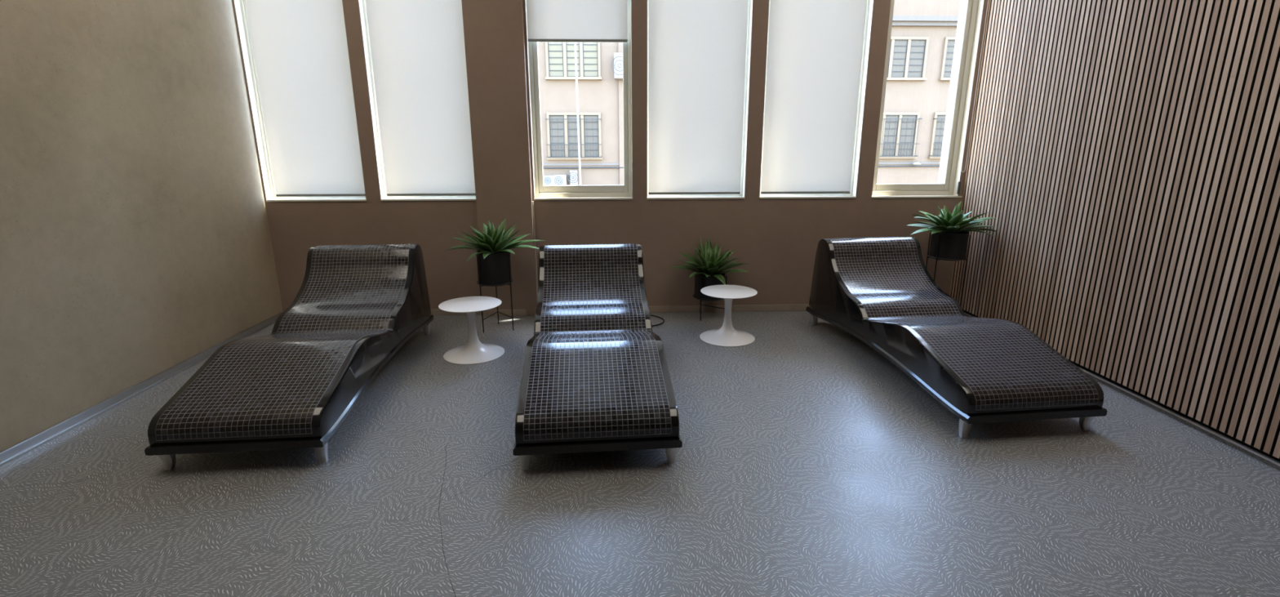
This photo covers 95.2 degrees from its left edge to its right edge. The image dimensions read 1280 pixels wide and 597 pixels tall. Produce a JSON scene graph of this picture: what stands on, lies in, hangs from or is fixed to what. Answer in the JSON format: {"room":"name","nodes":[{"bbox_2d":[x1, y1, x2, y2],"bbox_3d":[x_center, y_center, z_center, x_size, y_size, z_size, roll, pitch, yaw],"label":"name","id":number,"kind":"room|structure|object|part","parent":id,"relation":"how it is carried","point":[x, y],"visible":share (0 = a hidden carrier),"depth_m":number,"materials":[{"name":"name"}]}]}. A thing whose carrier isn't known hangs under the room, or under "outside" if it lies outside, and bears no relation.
{"room":"spa","nodes":[
{"label":"spa","id":0,"kind":"room"},
{"bbox_2d":[0,0,283,452],"bbox_3d":[-3.159,-0.935,0.637,0.200,4.500,9.160,-1,15,-2],"label":"wall","id":1,"kind":"structure","parent":0,"point":[135,242],"depth_m":3.53,"materials":[{"name":"paint"}]},
{"bbox_2d":[0,311,283,466],"bbox_3d":[-3.041,1.232,1.127,0.020,0.058,8.600,-1,15,-2],"label":"baseboard","id":2,"kind":"structure","parent":1,"relation":"attached to","point":[8,455],"depth_m":3.49,"materials":[{"name":"silver metal"}]},
{"bbox_2d":[475,250,511,286],"bbox_3d":[-1.201,-0.258,4.812,0.270,0.265,0.270,-1,15,-2],"label":"pot","id":3,"kind":"object","parent":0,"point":[494,268],"depth_m":4.70,"materials":[{"name":"black ceramic"}]},
{"bbox_2d":[231,0,989,315],"bbox_3d":[-0.127,-2.083,4.989,6.220,4.500,0.410,-1,15,-2],"label":"wall","id":4,"kind":"structure","parent":0,"point":[779,238],"depth_m":5.13,"materials":[{"name":"paint"}]},
{"bbox_2d":[240,0,366,201],"bbox_3d":[-2.795,-2.361,4.716,0.844,3.112,0.153,-1,15,-2],"label":"window","id":5,"kind":"structure","parent":4,"relation":"in","point":[243,6],"depth_m":4.98,"materials":[{"name":"beige paint"}]},
{"bbox_3d":[-2.799,-2.380,4.757,0.800,3.055,0.053,-1,15,-2],"label":"frame","id":6,"kind":"part","parent":5,"relation":"part of","materials":[{"name":"beige paint"}]},
{"bbox_2d":[245,0,365,196],"bbox_3d":[-2.760,-2.365,4.668,0.761,3.067,0.048,-1,15,-2],"label":"roller blind","id":7,"kind":"object","parent":5,"relation":"attached to","point":[300,51],"visible":1,"depth_m":4.85,"materials":[{"name":"fabric"}]},
{"bbox_3d":[-2.790,-0.854,5.075,0.844,0.016,0.083,-1,15,-2],"label":"sill","id":8,"kind":"part","parent":5,"relation":"part of","materials":[{"name":"beige paint"}]},
{"bbox_2d":[362,0,475,200],"bbox_3d":[-1.838,-2.372,4.753,0.828,3.112,0.153,-1,15,-2],"label":"window","id":9,"kind":"structure","parent":4,"relation":"in","point":[386,197],"depth_m":5.06,"materials":[{"name":"beige paint"}]},
{"bbox_2d":[365,0,475,195],"bbox_3d":[-1.816,-2.377,4.704,0.771,3.067,0.048,-1,15,-2],"label":"roller blind","id":10,"kind":"object","parent":9,"relation":"attached to","point":[418,49],"visible":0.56,"depth_m":4.88,"materials":[{"name":"fabric"}]},
{"bbox_3d":[-1.833,-0.866,5.111,0.828,0.016,0.083,-1,15,-2],"label":"sill","id":11,"kind":"part","parent":9,"relation":"part of","materials":[{"name":"beige paint"}]},
{"bbox_2d":[532,200,537,296],"bbox_3d":[-0.934,-0.383,5.231,0.012,0.968,0.018,-1,15,-2],"label":"cable conduit","id":12,"kind":"object","parent":4,"relation":"attached to","point":[532,201],"visible":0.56,"depth_m":5.21,"materials":[{"name":"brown plastic"}]},
{"bbox_2d":[528,0,632,199],"bbox_3d":[-0.502,-2.389,4.804,0.863,3.112,0.153,-1,15,-2],"label":"window","id":13,"kind":"structure","parent":4,"relation":"in","point":[594,192],"depth_m":5.11,"materials":[{"name":"beige paint"}]},
{"bbox_2d":[525,0,627,42],"bbox_3d":[-0.514,-2.998,4.596,0.821,1.817,0.048,-1,15,-2],"label":"roller blind","id":14,"kind":"object","parent":13,"relation":"attached to","point":[548,20],"visible":1,"depth_m":4.79,"materials":[{"name":"fabric"}]},
{"bbox_3d":[-0.503,-2.413,4.844,0.795,3.025,0.053,-1,15,-2],"label":"frame","id":15,"kind":"part","parent":13,"relation":"part of","materials":[{"name":"beige paint"}]},
{"bbox_3d":[-0.497,-0.883,5.163,0.863,0.016,0.083,-1,15,-2],"label":"sill","id":16,"kind":"part","parent":13,"relation":"part of","materials":[{"name":"beige paint"}]},
{"bbox_2d":[430,303,809,315],"bbox_3d":[-0.140,0.110,5.372,6.128,0.060,0.060,-1,15,-2],"label":"baseboard","id":17,"kind":"structure","parent":4,"relation":"attached to","point":[740,307],"depth_m":5.42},
{"bbox_2d":[646,0,751,199],"bbox_3d":[0.489,-2.401,4.842,0.871,3.112,0.153,-1,15,-2],"label":"window","id":18,"kind":"structure","parent":4,"relation":"in","point":[649,196],"depth_m":5.15,"materials":[{"name":"beige paint"}]},
{"bbox_3d":[0.493,-0.895,5.201,0.871,0.016,0.083,-1,15,-2],"label":"sill","id":19,"kind":"part","parent":18,"relation":"part of","materials":[{"name":"beige paint"}]},
{"bbox_2d":[648,0,747,194],"bbox_3d":[0.479,-2.405,4.792,0.816,3.067,0.048,-1,15,-2],"label":"roller blind","id":20,"kind":"object","parent":18,"relation":"attached to","point":[697,48],"visible":1,"depth_m":4.97,"materials":[{"name":"fabric"}]},
{"bbox_2d":[759,0,869,198],"bbox_3d":[1.489,-2.413,4.880,0.874,3.112,0.153,-1,15,-2],"label":"window","id":21,"kind":"structure","parent":4,"relation":"in","point":[797,195],"depth_m":5.18,"materials":[{"name":"beige paint"}]},
{"bbox_3d":[1.494,-0.907,5.239,0.874,0.016,0.083,-1,15,-2],"label":"sill","id":22,"kind":"part","parent":21,"relation":"part of","materials":[{"name":"beige paint"}]},
{"bbox_2d":[760,0,866,194],"bbox_3d":[1.472,-2.417,4.830,0.804,3.067,0.048,-1,15,-2],"label":"roller blind","id":23,"kind":"object","parent":21,"relation":"attached to","point":[815,49],"visible":1,"depth_m":5.01,"materials":[{"name":"fabric"}]},
{"bbox_2d":[871,0,978,198],"bbox_3d":[2.478,-2.425,4.916,0.827,3.112,0.157,-1,15,-2],"label":"window","id":24,"kind":"structure","parent":4,"relation":"in","point":[945,188],"depth_m":5.18,"materials":[{"name":"beige paint"}]},
{"bbox_3d":[2.483,-0.919,5.277,0.827,0.016,0.083,-1,15,-2],"label":"sill","id":25,"kind":"part","parent":24,"relation":"part of","materials":[{"name":"beige paint"}]},
{"bbox_2d":[960,0,988,172],"bbox_3d":[2.481,-2.517,4.834,0.800,2.881,0.071,-1,15,-2],"label":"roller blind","id":26,"kind":"object","parent":24,"relation":"attached to","point":[988,0],"visible":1,"depth_m":5.00,"materials":[{"name":"fabric"}]},
{"bbox_2d":[0,310,1279,596],"bbox_3d":[0.054,1.259,1.346,6.620,0.121,9.160,-1,15,-2],"label":"floor","id":27,"kind":"structure","parent":0,"point":[808,463],"depth_m":2.56,"materials":[{"name":"plastic"}]},
{"bbox_2d":[144,243,433,470],"bbox_3d":[-2.007,0.181,3.717,0.792,0.773,2.147,-1,15,-5],"label":"lounger","id":28,"kind":"object","parent":27,"relation":"on","point":[293,386],"visible":1,"depth_m":3.17,"materials":[{"name":"black"}]},
{"bbox_3d":[-2.266,0.765,2.792,0.060,0.114,0.059,-1,15,-5],"label":"leg","id":29,"kind":"part","parent":28,"relation":"part of","materials":[{"name":"silver metal"}]},
{"bbox_3d":[-1.556,0.747,2.857,0.060,0.114,0.059,-1,15,-5],"label":"leg","id":30,"kind":"part","parent":28,"relation":"part of","materials":[{"name":"silver metal"}]},
{"bbox_3d":[-1.746,0.239,4.795,0.060,0.114,0.059,-1,15,-5],"label":"leg","id":31,"kind":"part","parent":28,"relation":"part of","materials":[{"name":"silver metal"}]},
{"bbox_2d":[438,296,504,364],"bbox_3d":[-1.233,0.226,4.301,0.442,0.388,0.442,-1,15,-2],"label":"side table","id":32,"kind":"object","parent":27,"relation":"on","point":[473,352],"visible":1,"depth_m":4.26,"materials":[{"name":"white paint"}]},
{"bbox_2d":[476,254,514,333],"bbox_3d":[-1.200,-0.055,4.865,0.295,0.645,0.295,-1,15,-2],"label":"plant stand","id":33,"kind":"object","parent":27,"relation":"on","point":[479,283],"visible":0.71,"depth_m":4.81,"materials":[{"name":"black metal"}]},
{"bbox_3d":[-1.297,-0.028,4.764,0.009,0.645,0.009,-7,16,-24],"label":"leg","id":34,"kind":"part","parent":33,"relation":"part of","materials":[{"name":"black metal"}]},
{"bbox_2d":[444,218,545,286],"bbox_3d":[-1.164,-0.376,4.758,0.771,0.520,0.749,-1,15,-2],"label":"agave","id":35,"kind":"object","parent":33,"relation":"on","point":[493,251],"visible":0.96,"depth_m":4.70,"materials":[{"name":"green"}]},
{"bbox_3d":[-1.231,-0.090,5.001,0.009,0.645,0.009,5,16,20],"label":"leg","id":36,"kind":"part","parent":33,"relation":"part of","materials":[{"name":"black metal"}]},
{"bbox_3d":[-1.064,-0.044,4.823,0.009,0.645,0.009,-7,16,-24],"label":"leg","id":37,"kind":"part","parent":33,"relation":"part of","materials":[{"name":"black metal"}]},
{"bbox_2d":[512,243,682,470],"bbox_3d":[-0.293,0.179,3.709,0.792,0.773,2.147,-1,15,-5],"label":"lounger","id":38,"kind":"object","parent":27,"relation":"on","point":[596,375],"visible":1,"depth_m":3.11,"materials":[{"name":"black"}]},
{"bbox_3d":[-0.554,0.763,2.784,0.060,0.114,0.059,-1,15,-5],"label":"leg","id":39,"kind":"part","parent":38,"relation":"part of","materials":[{"name":"silver metal"}]},
{"bbox_3d":[0.156,0.745,2.847,0.060,0.114,0.059,-1,15,-5],"label":"leg","id":40,"kind":"part","parent":38,"relation":"part of","materials":[{"name":"silver metal"}]},
{"bbox_2d":[650,314,664,326],"bbox_3d":[0.105,0.200,5.128,0.218,0.012,0.380,2,15,8],"label":"power cable","id":41,"kind":"object","parent":27,"relation":"on","point":[663,319],"visible":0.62,"depth_m":5.13,"materials":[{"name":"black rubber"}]},
{"bbox_2d":[693,275,727,320],"bbox_3d":[0.622,-0.019,5.225,0.295,0.384,0.295,-1,15,-2],"label":"plant stand","id":42,"kind":"object","parent":27,"relation":"on","point":[700,299],"visible":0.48,"depth_m":5.14,"materials":[{"name":"black metal"}]},
{"bbox_3d":[0.534,0.010,5.116,0.010,0.384,0.010,-1,15,-2],"label":"leg","id":43,"kind":"part","parent":42,"relation":"part of","materials":[{"name":"black metal"}]},
{"bbox_2d":[668,235,749,301],"bbox_3d":[0.621,-0.242,5.066,0.743,0.532,0.504,-1,15,-2],"label":"agave","id":44,"kind":"object","parent":42,"relation":"on","point":[709,260],"visible":0.97,"depth_m":5.11,"materials":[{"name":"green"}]},
{"bbox_2d":[699,284,757,346],"bbox_3d":[0.700,0.129,4.651,0.442,0.388,0.442,-7,16,-24],"label":"side table","id":45,"kind":"object","parent":27,"relation":"on","point":[726,335],"visible":1,"depth_m":4.61,"materials":[{"name":"white paint"}]},
{"bbox_2d":[925,232,970,305],"bbox_3d":[2.594,-0.165,4.984,0.305,0.780,0.305,-1,15,-2],"label":"plant stand","id":46,"kind":"object","parent":27,"relation":"on","point":[927,256],"visible":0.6,"depth_m":4.88,"materials":[{"name":"black metal"}]},
{"bbox_3d":[2.457,-0.179,5.040,0.009,0.780,0.009,5,16,20],"label":"leg","id":47,"kind":"part","parent":46,"relation":"part of","materials":[{"name":"black metal"}]},
{"bbox_3d":[2.469,-0.144,4.908,0.009,0.780,0.009,5,16,20],"label":"leg","id":48,"kind":"part","parent":46,"relation":"part of","materials":[{"name":"black metal"}]},
{"bbox_2d":[906,200,996,260],"bbox_3d":[2.595,-0.570,4.868,0.684,0.472,0.712,-1,15,-2],"label":"agave","id":49,"kind":"object","parent":46,"relation":"on","point":[953,242],"visible":0.98,"depth_m":4.80,"materials":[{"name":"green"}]},
{"bbox_3d":[2.725,-0.148,4.918,0.009,0.780,0.009,5,16,20],"label":"leg","id":50,"kind":"part","parent":46,"relation":"part of","materials":[{"name":"black metal"}]},
{"bbox_2d":[805,236,1107,437],"bbox_3d":[1.954,0.095,4.013,0.792,0.773,2.147,-2,15,-6],"label":"lounger","id":51,"kind":"object","parent":27,"relation":"on","point":[881,291],"visible":1,"depth_m":3.52,"materials":[{"name":"black"}]},
{"bbox_3d":[1.488,0.174,5.017,0.060,0.114,0.059,-2,15,-6],"label":"leg","id":52,"kind":"part","parent":51,"relation":"part of","materials":[{"name":"silver metal"}]},
{"bbox_3d":[1.716,0.680,3.083,0.060,0.114,0.059,-2,15,-6],"label":"leg","id":53,"kind":"part","parent":51,"relation":"part of","materials":[{"name":"silver metal"}]},
{"bbox_3d":[2.424,0.658,3.161,0.060,0.114,0.059,-2,15,-6],"label":"leg","id":54,"kind":"part","parent":51,"relation":"part of","materials":[{"name":"silver metal"}]},
{"bbox_2d":[694,270,725,301],"bbox_3d":[0.622,-0.116,5.199,0.270,0.222,0.270,-1,15,-2],"label":"pot","id":55,"kind":"object","parent":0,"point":[711,280],"depth_m":5.10,"materials":[{"name":"black"}]},
{"bbox_2d":[928,230,969,260],"bbox_3d":[2.593,-0.453,4.909,0.280,0.225,0.280,-1,15,-2],"label":"pot","id":56,"kind":"object","parent":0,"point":[953,244],"depth_m":4.80,"materials":[{"name":"black"}]},
{"bbox_2d":[949,0,1279,462],"bbox_3d":[3.211,-1.014,0.882,0.290,4.500,9.160,-1,15,-2],"label":"wall","id":57,"kind":"structure","parent":0,"point":[1124,154],"depth_m":3.48,"materials":[{"name":"brown wood"}]},
{"bbox_2d":[963,311,1279,466],"bbox_3d":[3.146,1.178,1.371,0.022,0.012,8.600,-1,15,-2],"label":"baseboard","id":58,"kind":"structure","parent":57,"relation":"attached to","point":[1249,449],"depth_m":3.28,"materials":[{"name":"white"}]},
{"label":"outside","id":59,"kind":"structure","parent":0,"visible":0},
{"bbox_3d":[3.081,-6.589,47.990,130.000,0.200,84.140,-1,15,-2],"label":"ground","id":60,"kind":"structure","parent":59,"visible":0},
{"bbox_2d":[573,41,581,185],"bbox_3d":[-1.213,-3.417,11.469,0.158,12.200,0.036,-1,15,-2],"label":"pole","id":61,"kind":"object","parent":60,"relation":"on","point":[575,42],"visible":0.48,"depth_m":11.39,"materials":[{"name":"grey metal"}]},
{"bbox_2d":[537,0,959,185],"bbox_3d":[5.563,-9.145,32.831,53.340,12.420,12.350,-1,15,-2],"label":"building","id":62,"kind":"structure","parent":60,"relation":"on","point":[923,36],"depth_m":26.73,"materials":[{"name":"brown paint"}]},
{"bbox_2d":[543,175,553,184],"bbox_3d":[-4.234,-5.495,27.133,0.420,0.420,0.414,-1,15,-2],"label":"air conditioner","id":63,"kind":"object","parent":62,"relation":"attached to","point":[548,180],"visible":0.98,"depth_m":26.95,"materials":[{"name":"grey metal"}]},
{"bbox_2d":[544,176,551,183],"bbox_3d":[-4.260,-5.446,26.945,0.325,0.329,0.028,-1,15,-2],"label":"fan grille","id":64,"kind":"object","parent":63,"relation":"attached to","point":[547,179],"depth_m":26.94,"materials":[{"name":"grey"}]},
{"bbox_2d":[552,174,567,185],"bbox_3d":[-3.714,-5.486,27.157,0.620,0.500,0.414,-1,15,-2],"label":"air conditioner","id":65,"kind":"object","parent":62,"relation":"attached to","point":[557,180],"visible":0.95,"depth_m":26.97,"materials":[{"name":"grey"}]},
{"bbox_2d":[554,176,562,184],"bbox_3d":[-3.756,-5.437,26.969,0.383,0.387,0.028,-1,15,-2],"label":"fan grille","id":66,"kind":"object","parent":65,"relation":"attached to","point":[557,180],"depth_m":26.97,"materials":[{"name":"grey metal"}]},
{"bbox_2d":[567,169,578,184],"bbox_3d":[-3.098,-5.625,27.146,0.498,0.660,0.414,-1,15,-2],"label":"air conditioner","id":67,"kind":"object","parent":62,"relation":"attached to","point":[574,177],"visible":1,"depth_m":26.96,"materials":[{"name":"grey metal"}]},
{"bbox_3d":[-2.973,-10.719,26.016,2.198,1.624,0.020,-1,15,-2],"label":"pane","id":68,"kind":"part","parent":62,"relation":"part of","materials":[{"name":"grey glass"}]},
{"bbox_2d":[545,118,602,158],"bbox_3d":[-3.009,-7.331,26.762,2.520,1.763,0.310,-1,15,-2],"label":"window","id":69,"kind":"structure","parent":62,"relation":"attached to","point":[561,134],"depth_m":26.84,"materials":[{"name":"glass"}]},
{"bbox_3d":[-3.015,-7.462,26.867,2.240,1.862,0.020,-1,15,-2],"label":"pane","id":70,"kind":"part","parent":62,"relation":"part of","materials":[{"name":"grey glass"}]},
{"bbox_2d":[610,53,622,79],"bbox_3d":[-0.896,-10.288,25.872,0.779,1.050,0.414,-1,15,-2],"label":"air conditioner","id":71,"kind":"object","parent":62,"relation":"attached to","point":[618,57],"visible":0.7,"depth_m":25.69,"materials":[{"name":"grey"}]},
{"bbox_2d":[542,164,939,168],"bbox_3d":[4.475,-6.173,27.434,28.000,0.098,0.070,-1,15,-2],"label":"pipe","id":72,"kind":"object","parent":62,"relation":"attached to","point":[908,165],"visible":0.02,"depth_m":27.19,"materials":[{"name":"grey metal"}]},
{"bbox_3d":[11.743,-7.644,27.434,2.324,1.862,0.020,-1,15,-2],"label":"pane","id":73,"kind":"part","parent":62,"relation":"part of","materials":[{"name":"grey"}]},
{"bbox_2d":[879,117,922,157],"bbox_3d":[11.749,-7.514,27.328,2.604,1.763,0.310,-1,15,-2],"label":"grille","id":74,"kind":"object","parent":62,"relation":"attached to","point":[900,137],"depth_m":27.41,"materials":[{"name":"grey metal"}]},
{"bbox_3d":[11.785,-10.902,26.582,2.282,1.624,0.020,-1,15,-2],"label":"pane","id":75,"kind":"part","parent":62,"relation":"part of","materials":[{"name":"grey"}]},
{"bbox_3d":[5.793,-12.292,25.808,53.340,0.364,0.350,-1,15,-2],"label":"cornice","id":76,"kind":"part","parent":62,"relation":"part of","materials":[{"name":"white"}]},
{"bbox_2d":[928,118,945,156],"bbox_3d":[15.008,-7.554,27.454,2.604,1.763,0.310,-1,15,-2],"label":"grille","id":77,"kind":"object","parent":62,"relation":"attached to","point":[936,130],"depth_m":27.49,"materials":[{"name":"grey metal"}]},
{"bbox_3d":[15.002,-7.684,27.559,2.324,1.862,0.020,-1,15,-2],"label":"pane","id":78,"kind":"part","parent":62,"relation":"part of","materials":[{"name":"grey"}]},
{"bbox_3d":[15.044,-10.942,26.707,2.282,1.624,0.020,-1,15,-2],"label":"pane","id":79,"kind":"part","parent":62,"relation":"part of","materials":[{"name":"grey"}]}
]}

